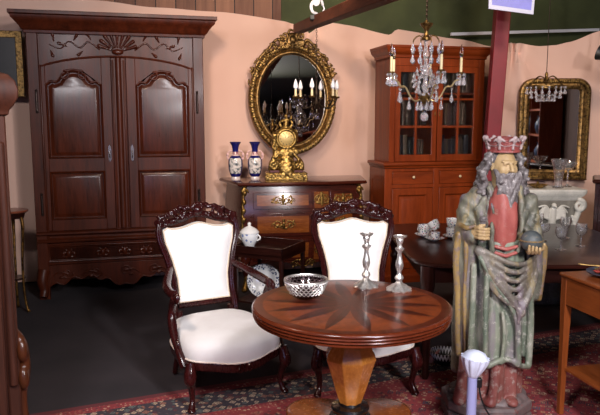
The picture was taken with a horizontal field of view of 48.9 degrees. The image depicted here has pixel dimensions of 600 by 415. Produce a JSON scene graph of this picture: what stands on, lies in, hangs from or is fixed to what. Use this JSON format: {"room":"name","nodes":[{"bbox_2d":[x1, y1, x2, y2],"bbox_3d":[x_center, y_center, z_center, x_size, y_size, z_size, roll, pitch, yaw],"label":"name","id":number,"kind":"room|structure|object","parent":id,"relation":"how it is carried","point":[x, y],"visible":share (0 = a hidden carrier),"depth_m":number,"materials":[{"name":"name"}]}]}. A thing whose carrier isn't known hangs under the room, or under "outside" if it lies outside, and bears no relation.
{"room":"second-hand shop","nodes":[
{"label":"second-hand shop","id":0,"kind":"room"},
{"bbox_2d":[15,267,599,413],"bbox_3d":[0.100,1.306,2.650,6.900,0.100,11.500,0,8,0],"label":"floor","id":1,"kind":"structure","parent":0,"point":[95,341],"depth_m":4.81,"materials":[{"name":"carpet"}]},
{"bbox_2d":[10,208,30,311],"bbox_3d":[-2.360,0.441,5.439,0.272,0.856,0.272,0,8,0],"label":"plant stand","id":2,"kind":"object","parent":1,"relation":"on","point":[16,213],"visible":0.7,"depth_m":5.43,"materials":[{"name":"brown wood"}]},
{"bbox_2d":[14,275,25,280],"bbox_3d":[-2.360,0.582,5.458,0.180,0.020,0.180,0,8,0],"label":"shelf","id":3,"kind":"object","parent":2,"relation":"attached to","point":[17,277],"depth_m":5.43,"materials":[{"name":"brown wood"}]},
{"bbox_2d":[7,8,216,299],"bbox_3d":[-1.652,-0.472,6.105,1.720,2.495,0.718,-2,8,-15],"label":"armoire","id":4,"kind":"object","parent":1,"relation":"on","point":[116,100],"visible":0.88,"depth_m":5.84,"materials":[{"name":"brown wood"}]},
{"bbox_2d":[234,236,304,303],"bbox_3d":[-0.239,0.587,5.253,0.430,0.625,0.420,4,9,25],"label":"tray table","id":5,"kind":"object","parent":1,"relation":"on","point":[266,248],"visible":0.55,"depth_m":5.13,"materials":[{"name":"brown wood"}]},
{"bbox_2d":[237,293,256,303],"bbox_3d":[-0.239,0.721,5.271,0.400,0.015,0.396,4,9,25],"label":"shelf","id":6,"kind":"object","parent":5,"relation":"attached to","point":[249,298],"depth_m":5.19,"materials":[{"name":"brown wood"}]},
{"bbox_2d":[238,222,260,246],"bbox_3d":[-0.393,0.225,5.132,0.152,0.228,0.152,-3,8,-20],"label":"sugar bowl","id":7,"kind":"object","parent":5,"relation":"on","point":[249,235],"visible":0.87,"depth_m":5.08,"materials":[{"name":"ceramic"}]},
{"bbox_2d":[247,264,278,296],"bbox_3d":[-0.287,0.582,5.235,0.270,0.264,0.063,1,8,6],"label":"plate","id":8,"kind":"object","parent":5,"relation":"on","point":[255,286],"visible":0.51,"depth_m":5.24,"materials":[{"name":"white ceramic"}]},
{"bbox_2d":[236,243,304,257],"bbox_3d":[-0.239,0.338,5.219,0.430,0.018,0.420,4,9,25],"label":"tray","id":9,"kind":"object","parent":5,"relation":"on","point":[245,253],"depth_m":5.08,"materials":[{"name":"brown wood"}]},
{"bbox_2d":[219,175,366,291],"bbox_3d":[-0.016,0.234,6.378,1.452,1.023,0.614,-2,8,-12],"label":"commode","id":10,"kind":"object","parent":1,"relation":"on","point":[275,208],"visible":0.52,"depth_m":6.07,"materials":[{"name":"brown wood"}]},
{"bbox_2d":[226,142,244,179],"bbox_3d":[-0.610,-0.442,6.238,0.140,0.355,0.140,6,10,37],"label":"vase","id":11,"kind":"object","parent":10,"relation":"on","point":[235,162],"visible":1,"depth_m":6.20,"materials":[{"name":"ceramic"}]},
{"bbox_2d":[246,142,263,179],"bbox_3d":[-0.427,-0.444,6.256,0.140,0.355,0.140,6,10,37],"label":"vase","id":12,"kind":"object","parent":10,"relation":"on","point":[254,161],"visible":1,"depth_m":6.22,"materials":[{"name":"ceramic"}]},
{"bbox_2d":[264,114,307,179],"bbox_3d":[-0.133,-0.574,6.239,0.409,0.616,0.207,-1,8,-6],"label":"mantel clock","id":13,"kind":"object","parent":10,"relation":"on","point":[282,164],"visible":1,"depth_m":6.18,"materials":[{"name":"gold metal"}]},
{"bbox_2d":[29,323,599,414],"bbox_3d":[0.900,1.179,3.177,4.500,0.007,2.600,-3,8,-23],"label":"rug","id":14,"kind":"object","parent":1,"relation":"on","point":[260,395],"visible":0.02,"depth_m":3.88,"materials":[{"name":"red carpet"}]},
{"bbox_2d":[0,72,30,414],"bbox_3d":[-1.511,0.335,2.773,0.681,1.775,0.563,-3,8,-24],"label":"tall cabinet","id":15,"kind":"object","parent":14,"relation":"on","point":[15,363],"visible":1,"depth_m":2.67,"materials":[{"name":"brown wood"}]},
{"bbox_2d":[154,201,290,413],"bbox_3d":[-0.478,0.534,3.904,0.664,1.077,0.745,-4,9,-29],"label":"armchair","id":16,"kind":"object","parent":14,"relation":"on","point":[199,257],"visible":0.98,"depth_m":4.01,"materials":[{"name":"white fabric"}]},
{"bbox_2d":[163,221,231,301],"bbox_3d":[-0.620,0.331,4.135,0.462,0.477,0.130,-4,9,-29],"label":"cushion","id":17,"kind":"object","parent":16,"relation":"on","point":[198,255],"depth_m":4.10,"materials":[{"name":"white fabric"}]},
{"bbox_2d":[171,309,279,362],"bbox_3d":[-0.452,0.742,3.884,0.584,0.182,0.619,-4,9,-29],"label":"seat cushion","id":18,"kind":"object","parent":16,"relation":"on","point":[221,335],"depth_m":3.68,"materials":[{"name":"white fabric"}]},
{"bbox_2d":[252,280,452,414],"bbox_3d":[0.235,0.810,3.077,0.912,0.752,0.912,2,8,17],"label":"pedestal table","id":19,"kind":"object","parent":14,"relation":"on","point":[345,319],"visible":0.89,"depth_m":2.96,"materials":[{"name":"brown wood"}]},
{"bbox_2d":[284,273,327,298],"bbox_3d":[0.028,0.379,3.109,0.210,0.093,0.210,3,8,19],"label":"glass bowl","id":20,"kind":"object","parent":19,"relation":"on","point":[312,286],"visible":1,"depth_m":3.06,"materials":[{"name":"grey"}]},
{"bbox_2d":[353,232,377,289],"bbox_3d":[0.331,0.263,3.297,0.125,0.272,0.125,-6,10,-37],"label":"candlestick","id":21,"kind":"object","parent":19,"relation":"on","point":[366,283],"visible":1,"depth_m":3.28,"materials":[{"name":"silver metal"}]},
{"bbox_2d":[386,234,411,293],"bbox_3d":[0.487,0.272,3.231,0.125,0.272,0.125,-6,10,-37],"label":"candlestick","id":22,"kind":"object","parent":19,"relation":"on","point":[398,286],"visible":1,"depth_m":3.22,"materials":[{"name":"silver metal"}]},
{"bbox_2d":[310,198,422,397],"bbox_3d":[0.365,0.518,4.022,0.650,1.077,0.745,-1,8,-4],"label":"chair","id":23,"kind":"object","parent":14,"relation":"on","point":[338,244],"visible":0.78,"depth_m":4.26,"materials":[{"name":"white fabric"}]},
{"bbox_2d":[317,217,386,280],"bbox_3d":[0.345,0.310,4.289,0.462,0.477,0.130,-1,8,-4],"label":"cushion","id":24,"kind":"object","parent":23,"relation":"on","point":[340,251],"depth_m":4.26,"materials":[{"name":"white fabric"}]},
{"bbox_2d":[318,344,412,355],"bbox_3d":[0.369,0.727,3.996,0.584,0.182,0.619,-1,8,-4],"label":"seat cushion","id":25,"kind":"object","parent":23,"relation":"on","point":[403,350],"depth_m":3.75,"materials":[{"name":"white fabric"}]},
{"bbox_2d":[429,349,439,363],"bbox_3d":[0.872,0.971,4.300,0.083,0.102,0.014,0,8,0],"label":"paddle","id":26,"kind":"object","parent":14,"relation":"on","point":[431,359],"visible":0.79,"depth_m":4.30,"materials":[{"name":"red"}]},
{"bbox_2d":[430,346,451,365],"bbox_3d":[0.945,0.978,4.321,0.188,0.085,0.188,-1,8,-10],"label":"bowl","id":27,"kind":"object","parent":14,"relation":"on","point":[443,358],"visible":0.75,"depth_m":4.28,"materials":[{"name":"black ceramic"}]},
{"bbox_2d":[461,349,489,414],"bbox_3d":[1.021,0.928,3.159,0.569,0.496,0.176,1,8,4],"label":"floor lamp","id":28,"kind":"object","parent":14,"relation":"on","point":[474,361],"visible":1,"depth_m":3.14,"materials":[{"name":"blue metal"}]},
{"bbox_2d":[477,377,481,387],"bbox_3d":[0.856,0.837,3.160,0.026,0.045,0.030,0,8,0],"label":"switch","id":29,"kind":"object","parent":28,"relation":"attached to","point":[479,380],"depth_m":3.15,"materials":[{"name":"black plastic"}]},
{"bbox_2d":[441,135,547,414],"bbox_3d":[1.032,0.376,3.477,0.501,1.504,0.454,0,8,0],"label":"statue","id":30,"kind":"object","parent":14,"relation":"on","point":[500,249],"visible":0.93,"depth_m":3.36,"materials":[{"name":"paint"}]},
{"bbox_2d":[474,245,538,323],"bbox_3d":[1.050,0.385,3.337,0.345,0.391,0.136,0,8,0],"label":"drapery","id":31,"kind":"object","parent":30,"relation":"hanging from","point":[506,285],"depth_m":3.31,"materials":[{"name":"paint"}]},
{"bbox_2d":[390,223,599,379],"bbox_3d":[1.470,0.598,4.683,1.604,0.740,1.564,0,8,0],"label":"dining table","id":32,"kind":"object","parent":14,"relation":"on","point":[432,260],"visible":0.52,"depth_m":4.19,"materials":[{"name":"brown wood"}]},
{"bbox_2d":[415,232,430,236],"bbox_3d":[0.900,0.200,4.785,0.138,0.021,0.138,0,8,0],"label":"saucer","id":33,"kind":"object","parent":32,"relation":"on","point":[416,233],"visible":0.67,"depth_m":4.76,"materials":[{"name":"white ceramic"}]},
{"bbox_2d":[417,224,429,234],"bbox_3d":[0.898,0.163,4.783,0.098,0.074,0.098,1,8,9],"label":"teacup","id":34,"kind":"object","parent":33,"relation":"on","point":[422,228],"visible":0.88,"depth_m":4.75,"materials":[{"name":"white ceramic"}]},
{"bbox_2d":[425,236,444,240],"bbox_3d":[0.945,0.221,4.632,0.138,0.021,0.138,0,8,0],"label":"saucer","id":35,"kind":"object","parent":32,"relation":"on","point":[426,237],"visible":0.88,"depth_m":4.63,"materials":[{"name":"white ceramic"}]},
{"bbox_2d":[431,231,439,238],"bbox_3d":[0.949,0.196,4.627,0.067,0.053,0.074,1,8,11],"label":"teacup","id":36,"kind":"object","parent":35,"relation":"on","point":[434,234],"visible":0.97,"depth_m":4.60,"materials":[{"name":"white ceramic"}]},
{"bbox_2d":[427,219,439,230],"bbox_3d":[0.937,0.120,4.626,0.088,0.088,0.079,6,10,36],"label":"teacup","id":37,"kind":"object","parent":36,"relation":"on","point":[434,225],"visible":1,"depth_m":4.59,"materials":[{"name":"white ceramic"}]},
{"bbox_2d":[539,213,543,222],"bbox_3d":[1.800,0.114,4.980,0.072,0.140,0.072,3,8,19],"label":"goblet","id":38,"kind":"object","parent":32,"relation":"on","point":[540,214],"visible":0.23,"depth_m":4.95,"materials":[{"name":"clear glass"}]},
{"bbox_2d":[540,223,549,240],"bbox_3d":[1.700,0.172,4.625,0.100,0.120,0.100,0,8,0],"label":"goblet","id":39,"kind":"object","parent":32,"relation":"on","point":[545,226],"visible":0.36,"depth_m":4.58,"materials":[{"name":"clear glass"}]},
{"bbox_2d":[540,223,549,232],"bbox_3d":[1.700,0.144,4.621,0.100,0.065,0.100,0,8,0],"label":"bowl","id":40,"kind":"object","parent":39,"relation":"on","point":[545,226],"depth_m":4.58,"materials":[{"name":"clear glass"}]},
{"bbox_2d":[555,226,567,250],"bbox_3d":[1.700,0.201,4.296,0.076,0.150,0.076,0,8,0],"label":"goblet","id":41,"kind":"object","parent":32,"relation":"on","point":[561,232],"visible":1,"depth_m":4.27,"materials":[{"name":"clear glass"}]},
{"bbox_2d":[555,226,567,238],"bbox_3d":[1.700,0.167,4.291,0.076,0.081,0.076,0,8,0],"label":"bowl","id":42,"kind":"object","parent":41,"relation":"on","point":[561,232],"depth_m":4.27,"materials":[{"name":"clear glass"}]},
{"bbox_2d":[560,216,571,238],"bbox_3d":[1.900,0.144,4.722,0.076,0.150,0.076,0,8,0],"label":"goblet","id":43,"kind":"object","parent":32,"relation":"on","point":[565,221],"visible":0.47,"depth_m":4.69,"materials":[{"name":"clear glass"}]},
{"bbox_2d":[560,216,571,227],"bbox_3d":[1.900,0.109,4.718,0.076,0.081,0.076,0,8,0],"label":"bowl","id":44,"kind":"object","parent":43,"relation":"on","point":[565,221],"depth_m":4.69,"materials":[{"name":"clear glass"}]},
{"bbox_2d":[575,223,587,246],"bbox_3d":[1.885,0.184,4.425,0.076,0.150,0.076,0,8,0],"label":"goblet","id":45,"kind":"object","parent":32,"relation":"on","point":[581,228],"visible":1,"depth_m":4.40,"materials":[{"name":"clear glass"}]},
{"bbox_2d":[575,223,587,235],"bbox_3d":[1.885,0.150,4.420,0.076,0.081,0.076,0,8,0],"label":"bowl","id":46,"kind":"object","parent":45,"relation":"on","point":[581,228],"depth_m":4.39,"materials":[{"name":"clear glass"}]},
{"bbox_3d":[1.088,0.207,4.731,0.138,0.021,0.138,0,8,0],"label":"saucer","id":47,"kind":"object","parent":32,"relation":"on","visible":0},
{"bbox_2d":[446,227,454,236],"bbox_3d":[1.089,0.176,4.723,0.084,0.066,0.092,-2,8,-16],"label":"teacup","id":48,"kind":"object","parent":47,"relation":"on","point":[450,231],"visible":0.45,"depth_m":4.70,"materials":[{"name":"white ceramic"}]},
{"bbox_2d":[446,218,456,227],"bbox_3d":[1.092,0.111,4.716,0.092,0.066,0.084,2,8,17],"label":"teacup","id":49,"kind":"object","parent":48,"relation":"on","point":[451,222],"visible":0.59,"depth_m":4.69,"materials":[{"name":"white ceramic"}]},
{"bbox_2d":[556,271,599,414],"bbox_3d":[1.680,0.755,3.368,0.502,0.782,0.512,-2,8,-13],"label":"side table","id":50,"kind":"object","parent":14,"relation":"on","point":[580,290],"visible":1,"depth_m":3.46,"materials":[{"name":"brown wood"}]},
{"bbox_2d":[565,363,599,390],"bbox_3d":[1.680,0.888,3.386,0.438,0.015,0.448,-2,8,-13],"label":"shelf","id":51,"kind":"object","parent":50,"relation":"attached to","point":[589,374],"depth_m":3.47,"materials":[{"name":"brown wood"}]},
{"bbox_2d":[586,267,599,276],"bbox_3d":[1.594,0.343,3.400,0.226,0.026,0.226,0,8,0],"label":"dish","id":52,"kind":"object","parent":50,"relation":"on","point":[589,270],"visible":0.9,"depth_m":3.43,"materials":[{"name":"ceramic"}]},
{"bbox_2d":[367,44,490,282],"bbox_3d":[1.283,-0.430,6.598,1.127,2.280,0.462,-2,8,-14],"label":"china cabinet","id":53,"kind":"object","parent":1,"relation":"on","point":[420,171],"visible":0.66,"depth_m":6.40,"materials":[{"name":"red wood"}]},
{"bbox_2d":[482,10,510,180],"bbox_3d":[1.755,-0.714,6.009,0.255,3.002,0.110,0,8,0],"label":"post","id":54,"kind":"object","parent":1,"relation":"on","point":[498,51],"depth_m":5.90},
{"bbox_2d":[488,0,534,14],"bbox_3d":[1.665,-1.742,5.162,0.370,0.454,0.018,0,8,0],"label":"sign","id":55,"kind":"object","parent":54,"relation":"attached to","point":[517,6],"visible":1,"depth_m":5.18,"materials":[{"name":"blue"}]},
{"bbox_2d":[501,31,599,228],"bbox_3d":[2.568,-0.506,6.293,1.460,2.488,0.104,1,8,5],"label":"fabric backdrop","id":56,"kind":"structure","parent":1,"relation":"on","point":[574,59],"depth_m":6.22,"materials":[{"name":"pink fabric"}]},
{"bbox_2d":[517,78,591,179],"bbox_3d":[2.375,-0.731,6.190,0.650,0.945,0.065,1,8,5],"label":"arched mirror","id":57,"kind":"object","parent":56,"relation":"attached to","point":[559,129],"visible":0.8,"depth_m":6.19,"materials":[{"name":"gold glass"}]},
{"bbox_2d":[527,185,587,304],"bbox_3d":[2.175,0.323,5.803,0.528,1.000,0.383,0,8,0],"label":"pedestal","id":58,"kind":"object","parent":1,"relation":"on","point":[555,203],"visible":0.46,"depth_m":5.62,"materials":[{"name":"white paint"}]},
{"bbox_2d":[528,181,547,187],"bbox_3d":[2.055,-0.200,5.705,0.175,0.062,0.175,0,8,0],"label":"dish","id":59,"kind":"object","parent":58,"relation":"on","point":[533,185],"visible":0.99,"depth_m":5.68,"materials":[{"name":"gold metal"}]},
{"bbox_2d":[551,159,568,187],"bbox_3d":[2.232,-0.293,5.692,0.148,0.250,0.142,0,8,0],"label":"glass vase","id":60,"kind":"object","parent":58,"relation":"on","point":[559,165],"visible":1,"depth_m":5.66,"materials":[{"name":"white"}]},
{"bbox_2d":[562,161,576,186],"bbox_3d":[2.355,-0.293,5.803,0.148,0.220,0.148,3,8,22],"label":"compote","id":61,"kind":"object","parent":58,"relation":"on","point":[570,165],"visible":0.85,"depth_m":5.75,"materials":[{"name":"clear glass"}]},
{"bbox_2d":[565,161,576,169],"bbox_3d":[2.355,-0.364,5.794,0.148,0.077,0.148,-3,8,-22],"label":"bowl","id":62,"kind":"object","parent":61,"relation":"on","point":[570,165],"depth_m":5.74,"materials":[{"name":"clear glass"}]},
{"bbox_2d":[587,175,599,314],"bbox_3d":[2.675,0.315,5.435,0.547,1.115,0.473,3,8,24],"label":"base cabinet","id":63,"kind":"object","parent":1,"relation":"on","point":[596,178],"visible":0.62,"depth_m":5.29,"materials":[{"name":"brown wood"}]},
{"bbox_2d":[293,26,339,108],"bbox_3d":[0.135,-1.151,5.394,0.392,0.691,0.395,0,8,0],"label":"chandelier","id":64,"kind":"object","parent":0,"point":[316,103],"visible":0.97,"depth_m":5.41,"materials":[{"name":"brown metal"}]},
{"bbox_2d":[281,0,599,45],"bbox_3d":[0.100,-0.872,6.985,7.075,3.050,0.098,-2,8,-12],"label":"wall","id":65,"kind":"structure","parent":0,"point":[447,17],"depth_m":7.14,"materials":[{"name":"green paint"}]},
{"bbox_2d":[100,0,280,20],"bbox_3d":[-1.922,-1.966,6.334,3.530,0.695,0.034,-2,8,-12],"label":"wood paneling","id":66,"kind":"structure","parent":65,"relation":"attached to","point":[269,9],"depth_m":6.57,"materials":[{"name":"brown wood"}]},
{"bbox_2d":[0,0,490,281],"bbox_3d":[-0.569,-0.717,6.732,5.430,2.788,0.096,-2,8,-12],"label":"fabric backdrop","id":67,"kind":"structure","parent":65,"relation":"hanging from","point":[232,45],"depth_m":6.67,"materials":[{"name":"pink fabric"}]},
{"bbox_2d":[0,30,25,96],"bbox_3d":[-2.742,-1.282,5.885,0.520,0.580,0.034,-2,8,-12],"label":"framed picture","id":68,"kind":"object","parent":67,"relation":"attached to","point":[11,43],"visible":0.88,"depth_m":5.90},
{"bbox_2d":[248,29,336,153],"bbox_3d":[-0.069,-1.151,6.601,0.915,1.239,0.142,-1,8,-11],"label":"oval mirror","id":69,"kind":"object","parent":67,"relation":"attached to","point":[271,91],"visible":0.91,"depth_m":6.60,"materials":[{"name":"gold glass"}]},
{"bbox_2d":[310,0,324,20],"bbox_3d":[0.140,-1.607,5.331,0.126,0.186,0.145,0,8,0],"label":"clip","id":70,"kind":"object","parent":65,"relation":"hanging from","point":[313,2],"visible":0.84,"depth_m":5.28,"materials":[{"name":"white plastic"}]},
{"bbox_2d":[293,0,397,33],"bbox_3d":[0.300,-1.352,4.535,0.090,0.304,3.612,-1,8,-10],"label":"beam","id":71,"kind":"structure","parent":65,"relation":"attached to","point":[348,8],"depth_m":4.55,"materials":[{"name":"brown wood"}]},
{"bbox_2d":[450,28,598,35],"bbox_3d":[2.440,-1.891,7.109,1.749,0.122,0.030,-2,8,-12],"label":"trim","id":72,"kind":"structure","parent":65,"relation":"attached to","point":[592,29],"depth_m":7.11,"materials":[{"name":"grey"}]},
{"bbox_3d":[0.100,-1.816,2.226,6.900,0.100,11.500,0,8,0],"label":"ceiling","id":73,"kind":"structure","parent":0,"visible":0},
{"bbox_2d":[386,0,465,121],"bbox_3d":[0.850,-1.319,4.499,0.508,1.455,0.486,6,10,37],"label":"crystal chandelier","id":74,"kind":"object","parent":73,"relation":"hanging from","point":[425,97],"visible":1,"depth_m":4.49,"materials":[{"name":"clear glass"}]},
{"bbox_2d":[525,0,566,101],"bbox_3d":[2.000,-1.513,5.295,0.326,1.315,0.311,0,8,0],"label":"chandelier","id":75,"kind":"object","parent":73,"relation":"hanging from","point":[546,78],"visible":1,"depth_m":5.33,"materials":[{"name":"clear glass"}]},
{"bbox_2d":[594,46,599,59],"bbox_3d":[2.503,-1.677,5.323,0.170,0.998,0.150,0,8,0],"label":"spotlight","id":76,"kind":"object","parent":73,"relation":"hanging from","point":[597,54],"visible":1,"depth_m":5.44,"materials":[{"name":"black metal"}]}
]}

